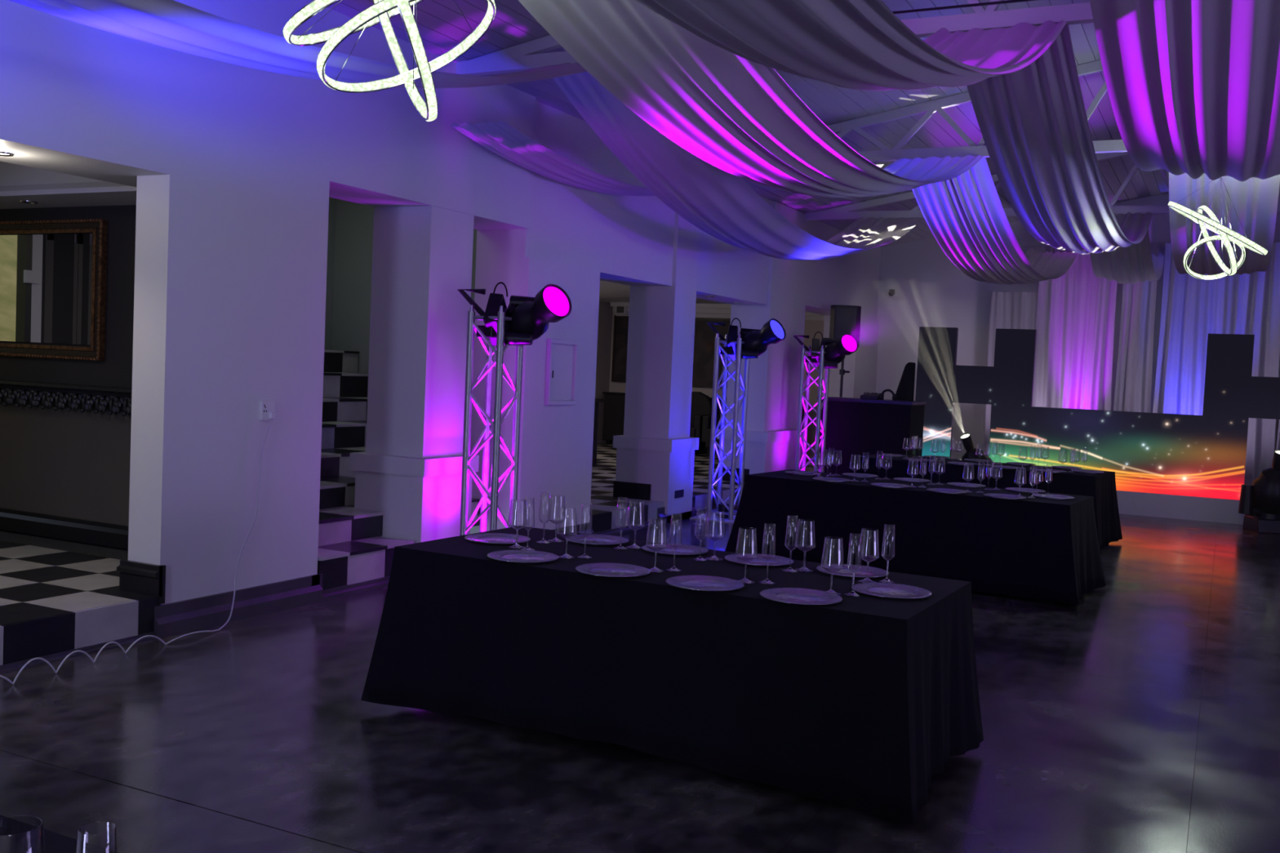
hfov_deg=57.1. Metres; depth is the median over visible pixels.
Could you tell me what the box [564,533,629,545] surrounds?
charger plate
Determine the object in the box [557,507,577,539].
bowl
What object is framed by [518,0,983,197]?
drape
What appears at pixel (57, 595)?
floor
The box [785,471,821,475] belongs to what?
charger plate
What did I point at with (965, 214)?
drape
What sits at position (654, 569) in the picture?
wine glass
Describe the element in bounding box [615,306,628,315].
wall speaker
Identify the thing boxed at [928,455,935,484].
champagne flute
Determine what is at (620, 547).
champagne flute
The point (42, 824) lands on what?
wine glass
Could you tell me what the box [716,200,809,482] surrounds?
pillar
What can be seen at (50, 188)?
ceiling
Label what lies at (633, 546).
wine glass
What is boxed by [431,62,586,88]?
drape
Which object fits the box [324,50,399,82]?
drape
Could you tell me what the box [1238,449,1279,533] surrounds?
light
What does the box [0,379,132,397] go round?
shelf
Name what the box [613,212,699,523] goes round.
pillar
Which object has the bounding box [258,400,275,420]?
wall socket
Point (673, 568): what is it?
champagne flute
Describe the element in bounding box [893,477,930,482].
charger plate
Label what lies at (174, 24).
drape
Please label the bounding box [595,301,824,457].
wall
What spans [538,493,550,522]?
bowl
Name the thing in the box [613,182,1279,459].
wall
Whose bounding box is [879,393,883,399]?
ear cup
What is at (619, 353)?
painting
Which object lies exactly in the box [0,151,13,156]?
recessed light
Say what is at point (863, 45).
drape
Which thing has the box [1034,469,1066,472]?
charger plate
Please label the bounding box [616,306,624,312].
grille
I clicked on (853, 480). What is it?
wine glass
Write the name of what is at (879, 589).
charger plate
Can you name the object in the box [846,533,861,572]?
bowl
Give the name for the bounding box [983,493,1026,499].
charger plate
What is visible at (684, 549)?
charger plate
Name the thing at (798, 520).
bowl
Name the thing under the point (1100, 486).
tablecloth
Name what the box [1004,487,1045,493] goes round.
charger plate
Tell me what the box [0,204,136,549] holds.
wall
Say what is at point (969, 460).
charger plate
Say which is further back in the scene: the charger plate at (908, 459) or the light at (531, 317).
the charger plate at (908, 459)
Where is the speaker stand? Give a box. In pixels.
[839,359,849,397]
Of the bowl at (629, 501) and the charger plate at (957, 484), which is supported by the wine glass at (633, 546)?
the bowl at (629, 501)
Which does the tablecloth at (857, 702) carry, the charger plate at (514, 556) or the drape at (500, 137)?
the charger plate at (514, 556)
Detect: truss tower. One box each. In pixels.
[459,304,523,535]
[689,333,749,523]
[795,344,829,472]
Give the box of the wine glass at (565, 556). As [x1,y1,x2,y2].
[557,507,577,559]
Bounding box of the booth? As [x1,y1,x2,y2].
[817,396,926,474]
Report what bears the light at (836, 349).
attached to the truss tower at (805, 422)
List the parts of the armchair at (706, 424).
leg, armrest, seat, backrest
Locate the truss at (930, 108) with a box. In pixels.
[826,59,1127,161]
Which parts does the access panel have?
door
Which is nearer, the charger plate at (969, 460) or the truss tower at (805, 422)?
the charger plate at (969, 460)
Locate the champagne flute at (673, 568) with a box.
[666,514,681,571]
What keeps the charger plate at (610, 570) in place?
on the tablecloth at (857, 702)
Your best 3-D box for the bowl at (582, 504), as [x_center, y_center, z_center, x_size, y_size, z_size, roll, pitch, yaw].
[-0.225,0.395,4.929,0.053,0.146,0.053,2,3,-15]
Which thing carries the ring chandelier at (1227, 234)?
hanging from the ceiling at (442, 25)
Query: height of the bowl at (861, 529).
0.133 m
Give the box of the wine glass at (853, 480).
[849,456,860,481]
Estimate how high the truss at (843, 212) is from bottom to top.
1.150 m
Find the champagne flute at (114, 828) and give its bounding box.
[75,822,116,852]
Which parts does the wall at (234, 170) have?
wall panel, wall panel, wall panel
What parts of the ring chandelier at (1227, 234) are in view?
chrome rail, chrome rail, chrome rail, chrome rail, chrome rail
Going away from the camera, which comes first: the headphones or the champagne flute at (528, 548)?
the champagne flute at (528, 548)
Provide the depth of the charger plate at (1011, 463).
12.05 m
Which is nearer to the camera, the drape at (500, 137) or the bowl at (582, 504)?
the bowl at (582, 504)
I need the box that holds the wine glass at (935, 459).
[933,458,945,484]
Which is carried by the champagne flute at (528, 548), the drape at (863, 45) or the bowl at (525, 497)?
the bowl at (525, 497)
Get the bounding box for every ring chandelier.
[282,0,495,121]
[1168,177,1267,279]
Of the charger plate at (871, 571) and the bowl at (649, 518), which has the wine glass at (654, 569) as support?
the bowl at (649, 518)
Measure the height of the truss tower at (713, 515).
1.905 m
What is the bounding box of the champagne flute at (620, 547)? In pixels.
[613,497,627,549]
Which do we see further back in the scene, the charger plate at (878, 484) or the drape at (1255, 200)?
the drape at (1255, 200)
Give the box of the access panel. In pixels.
[544,338,578,404]
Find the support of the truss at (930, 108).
attached to the ceiling at (442, 25)
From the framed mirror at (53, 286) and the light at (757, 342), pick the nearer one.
the framed mirror at (53, 286)
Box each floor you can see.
[0,443,814,665]
[0,506,1279,852]
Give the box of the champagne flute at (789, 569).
[782,515,797,572]
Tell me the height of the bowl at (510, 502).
0.133 m
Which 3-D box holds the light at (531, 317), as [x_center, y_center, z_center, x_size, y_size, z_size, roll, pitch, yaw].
[-0.836,-0.759,7.971,0.804,0.434,0.397,4,3,26]
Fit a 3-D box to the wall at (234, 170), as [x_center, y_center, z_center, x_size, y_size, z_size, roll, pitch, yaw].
[-1.198,-0.800,9.195,0.600,3.600,20.600,4,3,26]
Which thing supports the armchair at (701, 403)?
on the floor at (57, 595)
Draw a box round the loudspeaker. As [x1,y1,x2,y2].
[829,305,861,346]
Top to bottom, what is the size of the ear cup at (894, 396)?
0.090 m
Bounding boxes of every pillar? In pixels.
[349,205,479,543]
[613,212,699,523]
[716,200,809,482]
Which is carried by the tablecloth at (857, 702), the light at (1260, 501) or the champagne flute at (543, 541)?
the champagne flute at (543, 541)
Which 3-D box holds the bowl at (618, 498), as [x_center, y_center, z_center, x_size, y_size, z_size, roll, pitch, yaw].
[-0.080,0.387,5.219,0.053,0.146,0.053,3,3,-1]
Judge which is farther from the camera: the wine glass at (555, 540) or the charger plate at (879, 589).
the wine glass at (555, 540)
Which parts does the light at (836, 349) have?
handle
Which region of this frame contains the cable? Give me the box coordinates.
[0,418,273,684]
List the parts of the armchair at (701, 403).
seat, backrest, armrest, leg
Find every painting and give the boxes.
[611,315,628,382]
[692,317,730,388]
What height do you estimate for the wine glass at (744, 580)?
0.208 m
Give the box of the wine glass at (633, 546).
[626,501,644,548]
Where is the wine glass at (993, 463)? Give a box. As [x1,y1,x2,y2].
[991,462,1002,489]
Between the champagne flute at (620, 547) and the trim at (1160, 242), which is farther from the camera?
the trim at (1160, 242)
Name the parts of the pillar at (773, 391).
black skirting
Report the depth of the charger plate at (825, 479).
9.18 m
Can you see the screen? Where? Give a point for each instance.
(1204, 455)
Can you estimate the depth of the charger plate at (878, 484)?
8.90 m
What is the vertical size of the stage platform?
0.280 m
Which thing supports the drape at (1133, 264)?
hanging from the truss at (843, 212)
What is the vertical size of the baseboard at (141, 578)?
0.200 m
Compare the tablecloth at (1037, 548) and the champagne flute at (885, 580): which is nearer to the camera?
the champagne flute at (885, 580)
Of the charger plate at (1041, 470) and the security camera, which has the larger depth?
the security camera
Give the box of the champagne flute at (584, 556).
[577,503,591,558]
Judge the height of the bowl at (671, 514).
0.146 m
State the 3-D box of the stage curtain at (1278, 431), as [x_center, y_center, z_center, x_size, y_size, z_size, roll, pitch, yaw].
[9.739,-0.567,14.938,2.839,3.550,0.206,4,3,26]
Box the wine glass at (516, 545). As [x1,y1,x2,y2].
[507,502,527,548]
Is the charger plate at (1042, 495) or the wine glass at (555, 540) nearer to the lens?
the wine glass at (555, 540)
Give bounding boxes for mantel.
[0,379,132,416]
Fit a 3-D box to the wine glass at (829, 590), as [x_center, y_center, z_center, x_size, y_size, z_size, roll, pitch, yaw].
[0.712,0.515,4.356,0.085,0.208,0.085,2,3,-12]
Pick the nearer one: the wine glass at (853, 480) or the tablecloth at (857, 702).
the tablecloth at (857, 702)
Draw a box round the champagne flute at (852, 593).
[844,533,861,596]
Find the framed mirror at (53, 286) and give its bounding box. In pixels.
[0,218,107,360]
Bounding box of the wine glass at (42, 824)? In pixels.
[35,817,45,852]
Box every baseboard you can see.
[0,501,737,674]
[116,560,165,604]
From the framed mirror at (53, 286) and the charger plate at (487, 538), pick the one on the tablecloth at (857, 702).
the charger plate at (487, 538)
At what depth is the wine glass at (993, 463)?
9.01 m
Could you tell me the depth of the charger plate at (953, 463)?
11.71 m
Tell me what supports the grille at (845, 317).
attached to the loudspeaker
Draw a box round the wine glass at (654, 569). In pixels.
[645,518,666,572]
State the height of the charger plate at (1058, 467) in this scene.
0.014 m
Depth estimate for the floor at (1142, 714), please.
4.57 m
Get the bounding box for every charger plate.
[464,533,530,544]
[486,550,559,562]
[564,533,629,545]
[575,563,650,577]
[641,543,708,555]
[665,575,744,591]
[724,553,794,565]
[760,587,842,604]
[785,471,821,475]
[813,476,851,482]
[816,564,888,577]
[842,472,878,477]
[851,582,932,598]
[871,482,910,488]
[879,453,907,457]
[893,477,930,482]
[902,457,932,461]
[924,455,951,458]
[926,488,968,493]
[946,482,986,487]
[947,462,977,465]
[964,458,992,462]
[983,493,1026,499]
[991,465,1022,469]
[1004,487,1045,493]
[1006,462,1036,465]
[1031,493,1075,499]
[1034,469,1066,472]
[1051,466,1082,469]
[1071,469,1104,473]
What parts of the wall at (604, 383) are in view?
wall panel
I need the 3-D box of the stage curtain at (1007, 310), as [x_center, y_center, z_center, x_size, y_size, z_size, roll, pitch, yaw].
[5.368,-0.523,17.157,0.659,2.860,0.153,4,3,26]
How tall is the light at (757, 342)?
0.442 m
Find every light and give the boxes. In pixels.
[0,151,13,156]
[19,200,38,204]
[457,281,571,346]
[706,317,786,359]
[793,331,857,368]
[960,433,992,462]
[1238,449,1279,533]
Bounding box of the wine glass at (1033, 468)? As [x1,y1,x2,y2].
[1031,468,1043,493]
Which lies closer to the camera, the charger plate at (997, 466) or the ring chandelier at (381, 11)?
the ring chandelier at (381, 11)
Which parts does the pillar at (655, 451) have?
black skirting, dark socket plate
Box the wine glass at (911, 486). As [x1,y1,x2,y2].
[906,459,918,487]
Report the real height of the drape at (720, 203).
0.882 m
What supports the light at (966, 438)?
on the floor at (1142, 714)
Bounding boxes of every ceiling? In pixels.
[0,160,824,320]
[311,0,1168,247]
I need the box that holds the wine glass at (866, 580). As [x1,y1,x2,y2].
[857,528,879,582]
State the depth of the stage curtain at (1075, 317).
16.71 m
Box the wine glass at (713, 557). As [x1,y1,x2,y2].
[705,510,724,560]
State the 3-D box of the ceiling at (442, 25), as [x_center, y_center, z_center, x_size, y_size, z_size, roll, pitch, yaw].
[4.404,-2.718,6.337,12.320,1.190,20.900,4,3,26]
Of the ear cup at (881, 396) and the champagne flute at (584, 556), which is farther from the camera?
the ear cup at (881, 396)
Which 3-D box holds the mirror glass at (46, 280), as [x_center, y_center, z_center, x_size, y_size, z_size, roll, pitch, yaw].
[-4.384,-0.947,8.055,1.970,0.720,0.010,4,3,26]
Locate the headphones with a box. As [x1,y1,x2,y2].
[879,389,897,400]
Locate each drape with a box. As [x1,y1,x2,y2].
[8,0,322,80]
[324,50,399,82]
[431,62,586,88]
[450,120,655,195]
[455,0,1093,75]
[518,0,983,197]
[552,71,923,260]
[635,0,1066,90]
[911,157,1077,284]
[966,23,1152,254]
[1089,0,1279,182]
[1090,228,1164,284]
[1168,172,1279,275]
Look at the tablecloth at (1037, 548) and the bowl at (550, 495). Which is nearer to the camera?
the bowl at (550, 495)
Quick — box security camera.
[888,289,895,296]
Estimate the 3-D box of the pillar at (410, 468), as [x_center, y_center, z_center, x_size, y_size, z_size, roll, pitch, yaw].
[-1.583,-0.252,8.381,0.647,2.549,0.645,4,3,26]
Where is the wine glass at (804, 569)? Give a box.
[795,520,815,572]
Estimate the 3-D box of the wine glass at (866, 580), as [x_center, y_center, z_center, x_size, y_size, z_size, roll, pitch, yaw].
[0.902,0.510,4.646,0.085,0.208,0.085,0,4,-38]
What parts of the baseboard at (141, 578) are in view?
skirting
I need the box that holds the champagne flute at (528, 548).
[520,497,534,550]
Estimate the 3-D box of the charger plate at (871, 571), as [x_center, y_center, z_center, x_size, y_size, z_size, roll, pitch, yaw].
[0.874,0.597,4.837,0.296,0.014,0.296,1,3,-25]
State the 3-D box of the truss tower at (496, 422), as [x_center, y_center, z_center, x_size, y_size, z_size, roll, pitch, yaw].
[-1.015,0.123,8.031,0.540,1.885,0.540,4,3,26]
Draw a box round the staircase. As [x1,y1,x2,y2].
[317,349,489,590]
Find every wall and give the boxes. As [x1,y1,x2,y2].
[0,0,880,604]
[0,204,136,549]
[324,196,476,373]
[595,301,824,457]
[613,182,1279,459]
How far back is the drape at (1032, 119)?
7.80 m
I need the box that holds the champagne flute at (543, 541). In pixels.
[537,493,550,543]
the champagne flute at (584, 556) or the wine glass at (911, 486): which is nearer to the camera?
the champagne flute at (584, 556)
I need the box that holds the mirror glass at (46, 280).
[0,233,93,344]
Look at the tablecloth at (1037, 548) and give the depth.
8.63 m
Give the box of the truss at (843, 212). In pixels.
[804,151,1279,220]
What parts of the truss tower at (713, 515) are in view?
plate, leg, leg, leg, leg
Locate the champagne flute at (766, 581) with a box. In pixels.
[759,525,775,584]
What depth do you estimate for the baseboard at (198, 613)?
6.63 m
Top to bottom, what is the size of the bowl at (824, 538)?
0.133 m
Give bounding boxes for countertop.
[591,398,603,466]
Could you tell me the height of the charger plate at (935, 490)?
0.014 m
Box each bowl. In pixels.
[507,502,527,528]
[522,497,534,530]
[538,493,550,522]
[547,495,565,524]
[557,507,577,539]
[579,503,591,537]
[615,497,627,528]
[626,501,644,529]
[645,518,666,551]
[668,514,681,549]
[705,510,724,542]
[735,528,757,562]
[795,520,815,551]
[820,537,844,573]
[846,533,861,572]
[857,528,879,562]
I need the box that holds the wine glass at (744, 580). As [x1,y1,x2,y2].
[735,528,757,583]
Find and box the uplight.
[717,503,728,518]
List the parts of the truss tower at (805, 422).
leg, leg, leg, leg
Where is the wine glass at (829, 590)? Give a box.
[820,537,844,595]
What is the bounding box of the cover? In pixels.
[895,362,915,400]
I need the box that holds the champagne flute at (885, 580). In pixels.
[879,524,894,583]
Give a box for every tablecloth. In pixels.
[0,815,115,852]
[360,525,983,824]
[724,469,1106,604]
[849,453,1122,550]
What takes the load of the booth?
on the floor at (1142, 714)
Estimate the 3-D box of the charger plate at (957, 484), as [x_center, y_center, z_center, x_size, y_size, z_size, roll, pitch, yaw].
[2.553,0.460,9.203,0.294,0.014,0.294,4,3,34]
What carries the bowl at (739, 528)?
on the wine glass at (744, 580)
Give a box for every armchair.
[689,391,711,453]
[701,399,726,456]
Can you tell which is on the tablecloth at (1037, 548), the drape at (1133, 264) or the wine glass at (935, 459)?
the wine glass at (935, 459)
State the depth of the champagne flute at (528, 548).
5.06 m
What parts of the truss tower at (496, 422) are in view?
leg, leg, leg, leg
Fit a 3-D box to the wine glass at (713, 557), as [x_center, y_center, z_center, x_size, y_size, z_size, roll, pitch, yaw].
[0.322,0.465,5.037,0.085,0.208,0.085,5,3,35]
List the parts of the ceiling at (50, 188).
cornice, ceiling panel, cornice, cornice, cornice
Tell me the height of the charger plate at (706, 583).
0.014 m
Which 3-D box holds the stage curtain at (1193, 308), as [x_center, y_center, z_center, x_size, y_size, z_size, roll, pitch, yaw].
[7.780,-0.701,15.910,1.515,3.550,0.175,4,3,24]
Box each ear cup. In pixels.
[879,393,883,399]
[892,393,897,400]
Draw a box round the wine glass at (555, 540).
[547,495,565,542]
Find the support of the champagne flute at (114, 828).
on the tablecloth at (15, 836)
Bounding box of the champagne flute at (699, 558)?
[693,506,707,560]
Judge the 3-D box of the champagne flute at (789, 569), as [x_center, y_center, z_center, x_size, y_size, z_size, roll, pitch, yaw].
[0.619,0.479,4.815,0.062,0.228,0.062,2,3,-16]
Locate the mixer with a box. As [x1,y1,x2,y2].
[860,391,884,399]
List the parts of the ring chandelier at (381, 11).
chrome rail, chrome rail, chrome rail, chrome rail, chrome rail, chrome rail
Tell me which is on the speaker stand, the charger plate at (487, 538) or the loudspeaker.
the loudspeaker
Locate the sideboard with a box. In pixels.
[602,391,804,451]
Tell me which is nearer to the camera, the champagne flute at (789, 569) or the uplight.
the champagne flute at (789, 569)
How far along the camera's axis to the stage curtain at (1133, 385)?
16.34 m
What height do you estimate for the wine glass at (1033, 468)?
0.208 m
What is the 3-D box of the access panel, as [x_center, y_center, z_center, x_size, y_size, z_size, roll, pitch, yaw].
[-0.639,-0.444,9.646,0.040,0.535,0.450,4,3,26]
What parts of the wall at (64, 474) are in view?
dark skirting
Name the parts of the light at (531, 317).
handle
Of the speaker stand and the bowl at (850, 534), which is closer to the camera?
the bowl at (850, 534)
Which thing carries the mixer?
on the booth
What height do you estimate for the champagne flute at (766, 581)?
0.228 m
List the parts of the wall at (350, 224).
wall panel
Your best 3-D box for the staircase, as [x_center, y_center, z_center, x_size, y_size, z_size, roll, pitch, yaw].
[-2.428,0.175,9.131,2.662,1.550,3.059,4,3,26]
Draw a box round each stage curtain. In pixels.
[982,291,1037,456]
[1031,244,1117,410]
[1113,242,1159,413]
[1152,242,1279,484]
[1275,419,1279,449]
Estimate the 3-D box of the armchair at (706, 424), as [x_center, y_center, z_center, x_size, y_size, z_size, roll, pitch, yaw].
[1.470,-0.016,18.301,0.840,0.970,0.690,4,3,26]
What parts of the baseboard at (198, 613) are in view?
skirting, skirting, skirting, skirting, skirting, skirting, skirting, skirting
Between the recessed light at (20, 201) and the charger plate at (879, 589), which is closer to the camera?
the charger plate at (879, 589)
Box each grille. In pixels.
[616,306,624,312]
[834,306,856,338]
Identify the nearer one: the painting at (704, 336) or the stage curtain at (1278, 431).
the stage curtain at (1278, 431)
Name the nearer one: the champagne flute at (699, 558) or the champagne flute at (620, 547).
the champagne flute at (699, 558)
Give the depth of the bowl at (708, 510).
5.03 m
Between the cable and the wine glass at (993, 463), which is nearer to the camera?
the cable
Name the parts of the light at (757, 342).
handle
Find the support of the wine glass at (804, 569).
on the tablecloth at (857, 702)
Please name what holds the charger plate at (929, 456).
on the tablecloth at (1100, 486)
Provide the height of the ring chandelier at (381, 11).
1.073 m
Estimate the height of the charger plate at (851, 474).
0.014 m
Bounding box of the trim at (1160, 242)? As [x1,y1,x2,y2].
[1018,240,1279,245]
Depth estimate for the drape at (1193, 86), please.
5.06 m
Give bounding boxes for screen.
[915,326,1279,500]
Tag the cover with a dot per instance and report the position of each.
(905, 389)
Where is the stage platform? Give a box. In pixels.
[1116,490,1244,524]
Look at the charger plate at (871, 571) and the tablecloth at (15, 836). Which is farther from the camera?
the charger plate at (871, 571)
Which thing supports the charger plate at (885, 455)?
on the tablecloth at (1100, 486)
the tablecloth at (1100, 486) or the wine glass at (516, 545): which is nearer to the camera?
the wine glass at (516, 545)
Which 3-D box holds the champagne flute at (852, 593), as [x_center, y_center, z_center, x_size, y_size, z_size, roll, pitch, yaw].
[0.791,0.509,4.344,0.062,0.228,0.062,3,3,12]
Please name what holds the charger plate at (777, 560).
on the tablecloth at (857, 702)
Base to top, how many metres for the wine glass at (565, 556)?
0.208 m
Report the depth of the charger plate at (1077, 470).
11.37 m
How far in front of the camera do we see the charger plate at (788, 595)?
4.25 m

